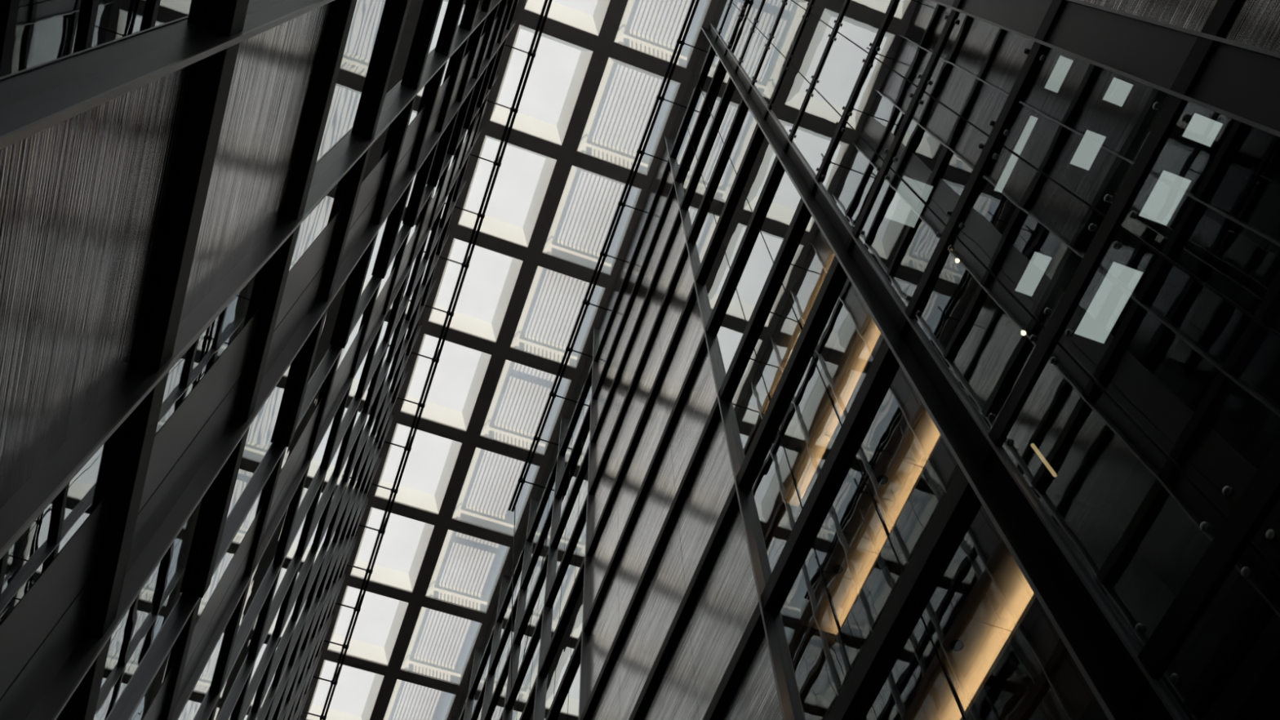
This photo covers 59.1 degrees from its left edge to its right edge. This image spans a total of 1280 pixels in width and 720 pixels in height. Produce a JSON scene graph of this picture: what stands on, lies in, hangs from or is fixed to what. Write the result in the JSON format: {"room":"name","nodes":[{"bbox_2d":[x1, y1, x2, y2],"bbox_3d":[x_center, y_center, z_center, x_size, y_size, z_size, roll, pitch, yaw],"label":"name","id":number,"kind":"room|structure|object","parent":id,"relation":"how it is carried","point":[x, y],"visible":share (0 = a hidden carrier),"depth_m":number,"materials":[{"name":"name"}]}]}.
{"room":"office building atrium","nodes":[
{"label":"office building atrium","id":0,"kind":"room"},
{"bbox_2d":[0,0,519,719],"bbox_3d":[-9.929,7.918,28.663,1.372,50.100,67.500,18,-68,-9],"label":"wall","id":1,"kind":"structure","parent":0,"point":[224,224],"depth_m":9.53,"materials":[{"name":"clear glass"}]},
{"bbox_2d":[300,0,719,719],"bbox_3d":[-6.420,-0.712,52.627,7.680,1.580,68.120,18,-68,-9],"label":"ceiling","id":2,"kind":"structure","parent":0,"point":[598,69],"depth_m":51.96,"materials":[{"name":"glass"}]},
{"bbox_2d":[302,0,552,719],"bbox_3d":[-9.496,-0.811,50.947,1.320,1.290,58.050,18,-68,-9],"label":"rail","id":3,"kind":"object","parent":2,"relation":"hanging from","point":[531,52],"visible":0.91,"depth_m":50.46,"materials":[{"name":"black metal"}]},
{"bbox_2d":[507,0,704,511],"bbox_3d":[0.303,-8.476,47.907,1.180,1.290,35.900,18,-68,-9],"label":"rail","id":4,"kind":"object","parent":2,"relation":"attached to","point":[553,393],"visible":1,"depth_m":48.80,"materials":[{"name":"black metal"}]},
{"bbox_2d":[511,506,515,705],"bbox_3d":[-5.277,9.693,47.058,1.082,14.303,0.043,-15,-67,5],"label":"hanging cable","id":5,"kind":"object","parent":4,"relation":"hanging from","point":[514,507],"visible":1,"depth_m":46.34,"materials":[{"name":"black metal"}]},
{"bbox_2d":[450,0,1279,719],"bbox_3d":[-1.624,10.592,30.014,1.930,50.100,67.500,18,-68,-9],"label":"wall","id":6,"kind":"structure","parent":0,"point":[797,317],"depth_m":15.09,"materials":[{"name":"metal"}]},
{"bbox_2d":[862,435,946,608],"bbox_3d":[3.722,2.245,15.967,0.130,0.070,4.500,18,-68,-9],"label":"light","id":7,"kind":"object","parent":6,"relation":"attached to","point":[937,451],"visible":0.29,"depth_m":15.89,"materials":[{"name":"black metal"}]},
{"bbox_2d":[950,640,964,651],"bbox_3d":[3.516,3.167,12.500,0.150,0.018,0.150,18,-68,-9],"label":"recessed light","id":8,"kind":"object","parent":6,"relation":"in","point":[957,645],"visible":1,"depth_m":12.49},
{"bbox_2d":[972,276,1026,335],"bbox_3d":[4.461,-0.704,14.094,0.060,2.044,0.058,18,-68,-9],"label":"pendant bulb","id":9,"kind":"object","parent":6,"relation":"hanging from","point":[1023,332],"visible":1,"depth_m":13.72,"materials":[{"name":"metal"}]},
{"bbox_2d":[960,593,1042,719],"bbox_3d":[3.807,3.717,12.530,0.130,0.070,4.500,18,-68,-9],"label":"light","id":10,"kind":"object","parent":6,"relation":"attached to","point":[1033,607],"visible":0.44,"depth_m":12.31,"materials":[{"name":"black metal"}]},
{"bbox_2d":[1009,115,1039,178],"bbox_3d":[4.782,-2.619,14.372,0.150,0.040,1.060,18,-68,-9],"label":"panel","id":11,"kind":"object","parent":6,"relation":"attached to","point":[1037,117],"visible":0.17,"depth_m":14.27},
{"bbox_2d":[1023,117,1037,146],"bbox_3d":[4.782,-2.620,14.375,0.110,0.026,1.020,18,-68,-9],"label":"diffuser","id":12,"kind":"object","parent":11,"relation":"attached to","point":[1036,122],"depth_m":14.25,"materials":[{"name":"white plastic"}]},
{"bbox_2d":[1012,248,1053,298],"bbox_3d":[5.230,-1.146,15.014,0.300,0.040,0.620,18,-68,-9],"label":"panel","id":13,"kind":"object","parent":6,"relation":"attached to","point":[1037,264],"visible":1,"depth_m":15.00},
{"bbox_2d":[1028,440,1057,477],"bbox_3d":[4.079,0.993,11.446,0.048,0.750,0.046,18,-68,-9],"label":"lamp","id":14,"kind":"object","parent":6,"relation":"hanging from","point":[1031,443],"visible":1,"depth_m":11.41,"materials":[{"name":"beige"}]},
{"bbox_2d":[1048,56,1075,95],"bbox_3d":[5.186,-3.544,13.986,0.230,0.040,0.460,18,-68,-9],"label":"panel","id":15,"kind":"object","parent":6,"relation":"attached to","point":[1068,62],"visible":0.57,"depth_m":13.98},
{"bbox_2d":[1066,127,1108,172],"bbox_3d":[5.699,-2.675,14.371,0.320,0.040,0.500,18,-68,-9],"label":"panel","id":16,"kind":"object","parent":6,"relation":"attached to","point":[1091,142],"visible":1,"depth_m":14.36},
{"bbox_2d":[1070,257,1146,346],"bbox_3d":[4.636,-0.567,11.178,0.380,0.040,0.840,18,-68,-9],"label":"panel","id":17,"kind":"object","parent":6,"relation":"attached to","point":[1119,281],"visible":0.99,"depth_m":11.16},
{"bbox_2d":[1099,75,1135,108],"bbox_3d":[5.962,-3.348,14.089,0.320,0.040,0.330,18,-68,-9],"label":"panel","id":18,"kind":"object","parent":6,"relation":"attached to","point":[1117,91],"visible":1,"depth_m":14.08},
{"bbox_2d":[1134,166,1194,228],"bbox_3d":[5.003,-1.548,10.767,0.350,0.040,0.510,18,-68,-9],"label":"panel","id":19,"kind":"object","parent":6,"relation":"attached to","point":[1169,188],"visible":0.99,"depth_m":10.76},
{"bbox_2d":[1177,109,1226,150],"bbox_3d":[5.237,-2.147,10.516,0.350,0.040,0.270,18,-68,-9],"label":"panel","id":20,"kind":"object","parent":6,"relation":"attached to","point":[1201,129],"visible":1,"depth_m":10.51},
{"bbox_2d":[1182,112,1222,146],"bbox_3d":[5.237,-2.148,10.519,0.310,0.026,0.230,18,-68,-9],"label":"diffuser","id":21,"kind":"object","parent":20,"relation":"attached to","point":[1201,129],"depth_m":10.50,"materials":[{"name":"white plastic"}]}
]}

